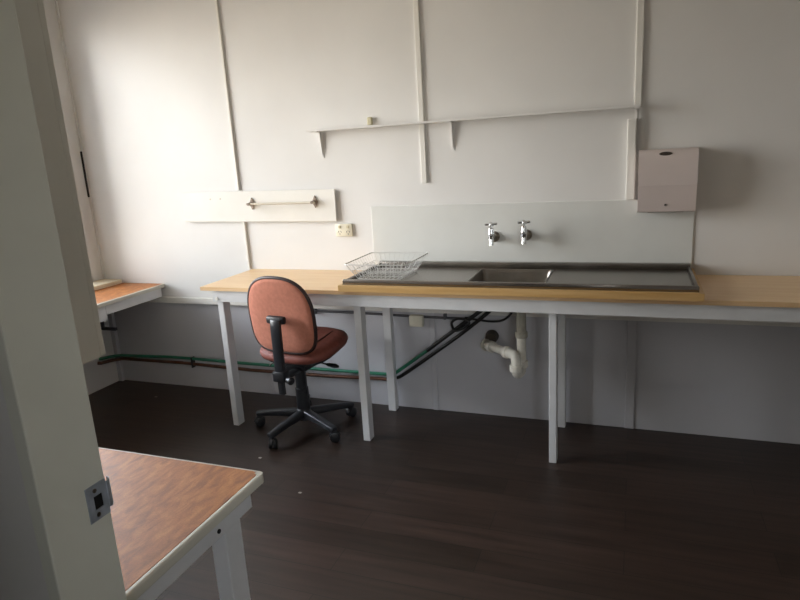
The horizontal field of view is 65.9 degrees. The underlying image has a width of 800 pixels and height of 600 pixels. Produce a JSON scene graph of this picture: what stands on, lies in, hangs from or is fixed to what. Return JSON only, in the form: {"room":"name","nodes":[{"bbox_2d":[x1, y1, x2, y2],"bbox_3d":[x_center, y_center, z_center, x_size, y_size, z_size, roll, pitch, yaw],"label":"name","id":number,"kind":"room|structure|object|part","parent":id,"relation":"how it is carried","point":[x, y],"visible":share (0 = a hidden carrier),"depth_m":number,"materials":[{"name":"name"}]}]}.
{"room":"utility workroom","nodes":[
{"label":"utility workroom","id":0,"kind":"room"},
{"bbox_2d":[0,379,48,599],"bbox_3d":[-0.139,0.004,0.816,6.635,2.850,0.120,2,14,21],"label":"wall","id":1,"kind":"structure","parent":0,"point":[22,577],"depth_m":1.05,"materials":[{"name":"grey paint"}]},
{"bbox_2d":[14,0,105,363],"bbox_3d":[-1.192,-0.254,1.416,0.858,0.848,0.355,2,14,21],"label":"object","id":2,"kind":"structure","parent":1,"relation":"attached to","point":[31,16],"depth_m":1.36,"materials":[{"name":"white paint"}]},
{"bbox_2d":[0,0,126,599],"bbox_3d":[0.052,0.359,0.835,1.370,2.130,0.129,2,14,21],"label":"door","id":3,"kind":"structure","parent":1,"relation":"in","point":[42,376],"depth_m":1.00,"materials":[{"name":"paint"}]},
{"bbox_2d":[84,476,113,524],"bbox_3d":[-0.541,0.360,1.118,0.013,0.068,0.062,-1,14,9],"label":"strike plate","id":4,"kind":"object","parent":3,"relation":"attached to","point":[99,498],"visible":1,"depth_m":1.11,"materials":[{"name":"metal"}]},
{"bbox_2d":[43,0,118,394],"bbox_3d":[-3.226,-0.154,2.237,0.150,2.850,5.082,2,14,21],"label":"wall","id":5,"kind":"structure","parent":0,"point":[97,377],"depth_m":4.44,"materials":[{"name":"white paint"}]},
{"bbox_2d":[95,283,164,330],"bbox_3d":[-2.285,0.264,3.751,0.565,0.342,1.880,2,14,21],"label":"bench","id":6,"kind":"object","parent":5,"relation":"attached to","point":[121,296],"visible":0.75,"depth_m":4.24,"materials":[{"name":"orange laminate"}]},
{"bbox_2d":[93,279,121,290],"bbox_3d":[-2.372,0.008,4.040,0.183,0.030,1.268,2,14,21],"label":"plank","id":7,"kind":"object","parent":6,"relation":"on","point":[102,283],"visible":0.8,"depth_m":4.49,"materials":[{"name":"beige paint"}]},
{"bbox_2d":[57,0,799,443],"bbox_3d":[0.860,-0.681,3.414,6.935,2.850,0.150,2,14,21],"label":"wall","id":8,"kind":"structure","parent":0,"point":[721,78],"depth_m":3.55,"materials":[{"name":"white paint"}]},
{"bbox_2d":[55,0,104,278],"bbox_3d":[-2.288,-1.136,4.415,0.014,2.070,0.012,2,14,21],"label":"trim","id":9,"kind":"structure","parent":8,"relation":"attached to","point":[56,2],"depth_m":4.39,"materials":[{"name":"white paint"}]},
{"bbox_2d":[80,151,89,196],"bbox_3d":[-2.279,-0.908,4.460,0.012,0.325,0.008,2,14,21],"label":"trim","id":10,"kind":"structure","parent":8,"relation":"attached to","point":[81,154],"depth_m":4.46,"materials":[{"name":"black metal"}]},
{"bbox_2d":[108,313,124,380],"bbox_3d":[-2.192,0.328,4.754,0.040,0.620,0.030,2,14,21],"label":"trim","id":11,"kind":"structure","parent":8,"relation":"attached to","point":[111,318],"depth_m":4.75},
{"bbox_2d":[215,0,239,190],"bbox_3d":[-1.102,-1.411,3.886,0.018,1.425,0.013,2,14,21],"label":"trim","id":12,"kind":"structure","parent":8,"relation":"attached to","point":[216,1],"depth_m":3.91,"materials":[{"name":"white paint"}]},
{"bbox_2d":[243,222,250,268],"bbox_3d":[-1.027,-0.367,4.133,0.017,0.320,0.012,2,14,21],"label":"trim","id":13,"kind":"structure","parent":8,"relation":"attached to","point":[244,223],"depth_m":4.13,"materials":[{"name":"white paint"}]},
{"bbox_2d":[182,189,336,221],"bbox_3d":[-0.947,-0.606,4.005,1.162,0.215,0.074,2,14,21],"label":"board","id":14,"kind":"object","parent":8,"relation":"attached to","point":[314,205],"visible":1,"depth_m":4.00,"materials":[{"name":"white wood"}]},
{"bbox_3d":[-0.762,-0.612,3.904,0.494,0.017,0.015,2,14,21],"label":"rod","id":15,"kind":"part","parent":14,"relation":"part of","materials":[{"name":"white metal"}]},
{"bbox_2d":[267,360,273,393],"bbox_3d":[-0.921,0.352,4.285,0.030,0.645,0.006,2,14,21],"label":"trim","id":16,"kind":"structure","parent":8,"relation":"attached to","point":[268,361],"depth_m":4.33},
{"bbox_2d":[99,311,481,375],"bbox_3d":[-0.825,0.206,4.104,3.058,0.598,0.174,2,14,21],"label":"pipe","id":17,"kind":"object","parent":8,"relation":"attached to","point":[476,313],"visible":0.7,"depth_m":4.12,"materials":[{"name":"green metal"}]},
{"bbox_2d":[450,317,469,331],"bbox_3d":[0.360,0.148,3.678,0.122,0.092,0.021,2,14,21],"label":"cable loop","id":18,"kind":"object","parent":17,"relation":"attached to","point":[458,318],"visible":1,"depth_m":3.67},
{"bbox_2d":[97,312,490,380],"bbox_3d":[-0.814,0.228,4.095,3.089,0.634,0.196,2,14,21],"label":"copper pipe","id":19,"kind":"object","parent":8,"relation":"attached to","point":[485,314],"visible":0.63,"depth_m":4.13,"materials":[{"name":"metal"}]},
{"bbox_2d":[465,313,511,322],"bbox_3d":[0.540,0.042,3.605,0.337,0.188,0.016,1,14,20],"label":"power cable","id":20,"kind":"object","parent":19,"relation":"attached to","point":[510,314],"visible":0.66,"depth_m":3.62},
{"bbox_2d":[335,224,352,235],"bbox_3d":[-0.348,-0.436,3.849,0.113,0.078,0.021,2,14,21],"label":"power outlet","id":21,"kind":"object","parent":8,"relation":"attached to","point":[341,229],"visible":1,"depth_m":3.84,"materials":[{"name":"beige plastic"}]},
{"bbox_2d":[367,117,372,124],"bbox_3d":[-0.177,-1.051,3.620,0.031,0.044,0.022,2,14,21],"label":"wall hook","id":22,"kind":"object","parent":8,"relation":"attached to","point":[369,119],"visible":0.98,"depth_m":3.61,"materials":[{"name":"beige plastic"}]},
{"bbox_2d":[314,309,462,326],"bbox_3d":[-0.247,0.111,3.940,1.370,0.084,0.045,2,14,21],"label":"conduit","id":23,"kind":"object","parent":8,"relation":"attached to","point":[415,320],"visible":0.85,"depth_m":3.80,"materials":[{"name":"beige plastic"}]},
{"bbox_2d":[413,0,426,182],"bbox_3d":[0.103,-1.374,3.432,0.032,1.425,0.014,2,14,21],"label":"trim","id":24,"kind":"structure","parent":8,"relation":"attached to","point":[415,2],"depth_m":3.47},
{"bbox_2d":[429,313,438,409],"bbox_3d":[0.213,0.387,3.857,0.035,0.645,0.008,2,14,21],"label":"trim","id":25,"kind":"structure","parent":8,"relation":"attached to","point":[431,321],"depth_m":3.86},
{"bbox_2d":[147,296,799,326],"bbox_3d":[0.872,0.077,3.510,6.635,0.043,0.028,2,14,21],"label":"trim","id":26,"kind":"structure","parent":8,"relation":"attached to","point":[164,299],"depth_m":3.56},
{"bbox_2d":[306,104,640,157],"bbox_3d":[0.330,-0.919,3.425,1.872,0.169,0.085,2,14,21],"label":"wall shelf","id":27,"kind":"object","parent":8,"relation":"attached to","point":[636,107],"visible":1,"depth_m":3.37,"materials":[{"name":"white wood"}]},
{"bbox_2d":[371,199,694,267],"bbox_3d":[0.670,-0.368,3.483,1.790,0.362,0.006,2,14,21],"label":"backsplash","id":28,"kind":"structure","parent":8,"relation":"attached to","point":[600,230],"depth_m":3.44,"materials":[{"name":"white plastic"}]},
{"bbox_2d":[485,222,499,245],"bbox_3d":[0.519,-0.377,3.469,0.066,0.129,0.121,2,14,21],"label":"tap","id":29,"kind":"object","parent":28,"relation":"attached to","point":[493,236],"visible":1,"depth_m":3.44,"materials":[{"name":"silver metal"}]},
{"bbox_3d":[0.506,-0.416,3.433,0.057,0.033,0.057,7,17,36],"label":"cross handle","id":30,"kind":"part","parent":29,"relation":"part of","materials":[{"name":"silver metal"}]},
{"bbox_3d":[0.511,-0.326,3.452,0.028,0.040,0.031,2,14,21],"label":"spout","id":31,"kind":"part","parent":29,"relation":"part of","materials":[{"name":"silver metal"}]},
{"bbox_2d":[517,220,531,243],"bbox_3d":[0.688,-0.379,3.403,0.066,0.129,0.121,2,14,21],"label":"tap","id":32,"kind":"object","parent":28,"relation":"attached to","point":[526,234],"visible":1,"depth_m":3.37,"materials":[{"name":"silver metal"}]},
{"bbox_3d":[0.676,-0.419,3.367,0.057,0.033,0.057,7,17,36],"label":"cross handle","id":33,"kind":"part","parent":32,"relation":"part of","materials":[{"name":"silver metal"}]},
{"bbox_2d":[624,320,636,428],"bbox_3d":[1.291,0.420,3.451,0.050,0.645,0.008,2,14,21],"label":"trim","id":34,"kind":"structure","parent":8,"relation":"attached to","point":[631,325],"depth_m":3.44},
{"bbox_2d":[626,118,636,199],"bbox_3d":[1.190,-0.722,3.177,0.043,0.408,0.030,2,14,21],"label":"wall trim strip","id":35,"kind":"object","parent":8,"relation":"attached to","point":[631,129],"visible":1,"depth_m":3.16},
{"bbox_2d":[634,0,644,104],"bbox_3d":[1.170,-1.503,2.988,0.034,1.090,0.014,2,14,21],"label":"trim","id":36,"kind":"structure","parent":8,"relation":"attached to","point":[640,3],"depth_m":3.05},
{"bbox_2d":[637,147,698,212],"bbox_3d":[1.342,-0.600,3.100,0.269,0.313,0.121,2,14,21],"label":"dispenser","id":37,"kind":"object","parent":8,"relation":"attached to","point":[667,178],"visible":1,"depth_m":3.05,"materials":[{"name":"metal"}]},
{"bbox_2d":[88,380,799,599],"bbox_3d":[0.059,1.358,1.456,6.935,0.100,5.232,2,14,21],"label":"floor","id":38,"kind":"structure","parent":0,"point":[438,504],"depth_m":2.85,"materials":[{"name":"brown wood"}]},
{"bbox_2d":[98,447,263,599],"bbox_3d":[-1.154,0.894,1.820,1.511,0.770,0.548,2,14,21],"label":"desk","id":39,"kind":"object","parent":38,"relation":"on","point":[166,512],"visible":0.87,"depth_m":1.60,"materials":[{"name":"orange laminate"}]},
{"bbox_3d":[-0.456,0.888,1.733,0.050,0.742,0.070,2,14,21],"label":"leg","id":40,"kind":"part","parent":39,"relation":"part of","materials":[{"name":"white paint"}]},
{"bbox_2d":[247,276,356,448],"bbox_3d":[-0.625,0.303,3.651,0.636,1.000,0.609,4,15,27],"label":"office chair","id":41,"kind":"object","parent":38,"relation":"on","point":[281,312],"visible":1,"depth_m":3.42,"materials":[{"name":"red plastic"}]},
{"bbox_3d":[-0.671,0.108,3.333,0.120,0.045,0.034,4,15,27],"label":"mount plate","id":42,"kind":"part","parent":41,"relation":"part of","materials":[{"name":"black plastic"}]},
{"bbox_3d":[-0.659,0.084,3.401,0.438,0.433,0.096,4,15,27],"label":"backrest","id":43,"kind":"part","parent":41,"relation":"part of","materials":[{"name":"fabric"}]},
{"bbox_3d":[-0.662,0.086,3.395,0.458,0.453,0.070,4,15,27],"label":"edge trim","id":44,"kind":"part","parent":41,"relation":"part of","materials":[{"name":"black plastic"}]},
{"bbox_3d":[-0.609,0.442,3.373,0.063,0.043,0.044,9,18,41],"label":"height knob","id":45,"kind":"part","parent":41,"relation":"part of","materials":[{"name":"black plastic"}]},
{"bbox_3d":[-0.559,0.260,3.658,0.483,0.107,0.456,4,15,27],"label":"seat","id":46,"kind":"part","parent":41,"relation":"part of","materials":[{"name":"red fabric"}]},
{"bbox_2d":[200,269,799,462],"bbox_3d":[0.817,0.351,3.310,4.022,0.900,0.558,2,14,21],"label":"table","id":47,"kind":"object","parent":38,"relation":"on","point":[727,297],"visible":0.66,"depth_m":3.15,"materials":[{"name":"brown wood"}]},
{"bbox_3d":[-1.043,0.355,3.802,0.040,0.877,0.064,2,14,21],"label":"leg","id":48,"kind":"part","parent":47,"relation":"part of","materials":[{"name":"white paint"}]},
{"bbox_3d":[-0.205,0.381,3.488,0.042,0.877,0.062,2,14,21],"label":"leg","id":49,"kind":"part","parent":47,"relation":"part of","materials":[{"name":"white paint"}]},
{"bbox_3d":[-0.065,0.279,3.878,0.051,0.877,0.052,2,14,21],"label":"leg","id":50,"kind":"part","parent":47,"relation":"part of","materials":[{"name":"white paint"}]},
{"bbox_2d":[338,268,704,301],"bbox_3d":[0.597,-0.104,3.258,1.773,0.034,0.576,2,14,21],"label":"board","id":51,"kind":"object","parent":47,"relation":"on","point":[556,293],"visible":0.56,"depth_m":2.95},
{"bbox_2d":[342,261,699,312],"bbox_3d":[0.602,-0.064,3.279,1.738,0.182,0.550,2,14,21],"label":"sink","id":52,"kind":"object","parent":51,"relation":"on","point":[608,276],"visible":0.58,"depth_m":3.24,"materials":[{"name":"silver metal"}]},
{"bbox_2d":[344,252,427,279],"bbox_3d":[-0.067,-0.184,3.453,0.363,0.102,0.396,2,14,21],"label":"dish rack","id":53,"kind":"object","parent":52,"relation":"on","point":[373,272],"visible":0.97,"depth_m":3.43,"materials":[{"name":"metal"}]},
{"bbox_2d":[480,313,527,378],"bbox_3d":[0.587,0.192,3.467,0.129,0.403,0.468,-7,14,-15],"label":"trap","id":54,"kind":"object","parent":52,"relation":"attached to","point":[519,363],"visible":0.98,"depth_m":3.32,"materials":[{"name":"plastic"}]},
{"bbox_3d":[0.586,-0.049,3.265,0.403,0.157,0.388,2,14,21],"label":"bowl","id":55,"kind":"part","parent":52,"relation":"part of","materials":[{"name":"silver metal"}]},
{"bbox_3d":[0.774,0.413,3.114,0.038,0.877,0.052,2,14,21],"label":"leg","id":56,"kind":"part","parent":47,"relation":"part of","materials":[{"name":"white paint"}]},
{"bbox_3d":[0.922,0.310,3.506,0.041,0.877,0.050,2,14,21],"label":"leg","id":57,"kind":"part","parent":47,"relation":"part of","materials":[{"name":"white paint"}]}
]}

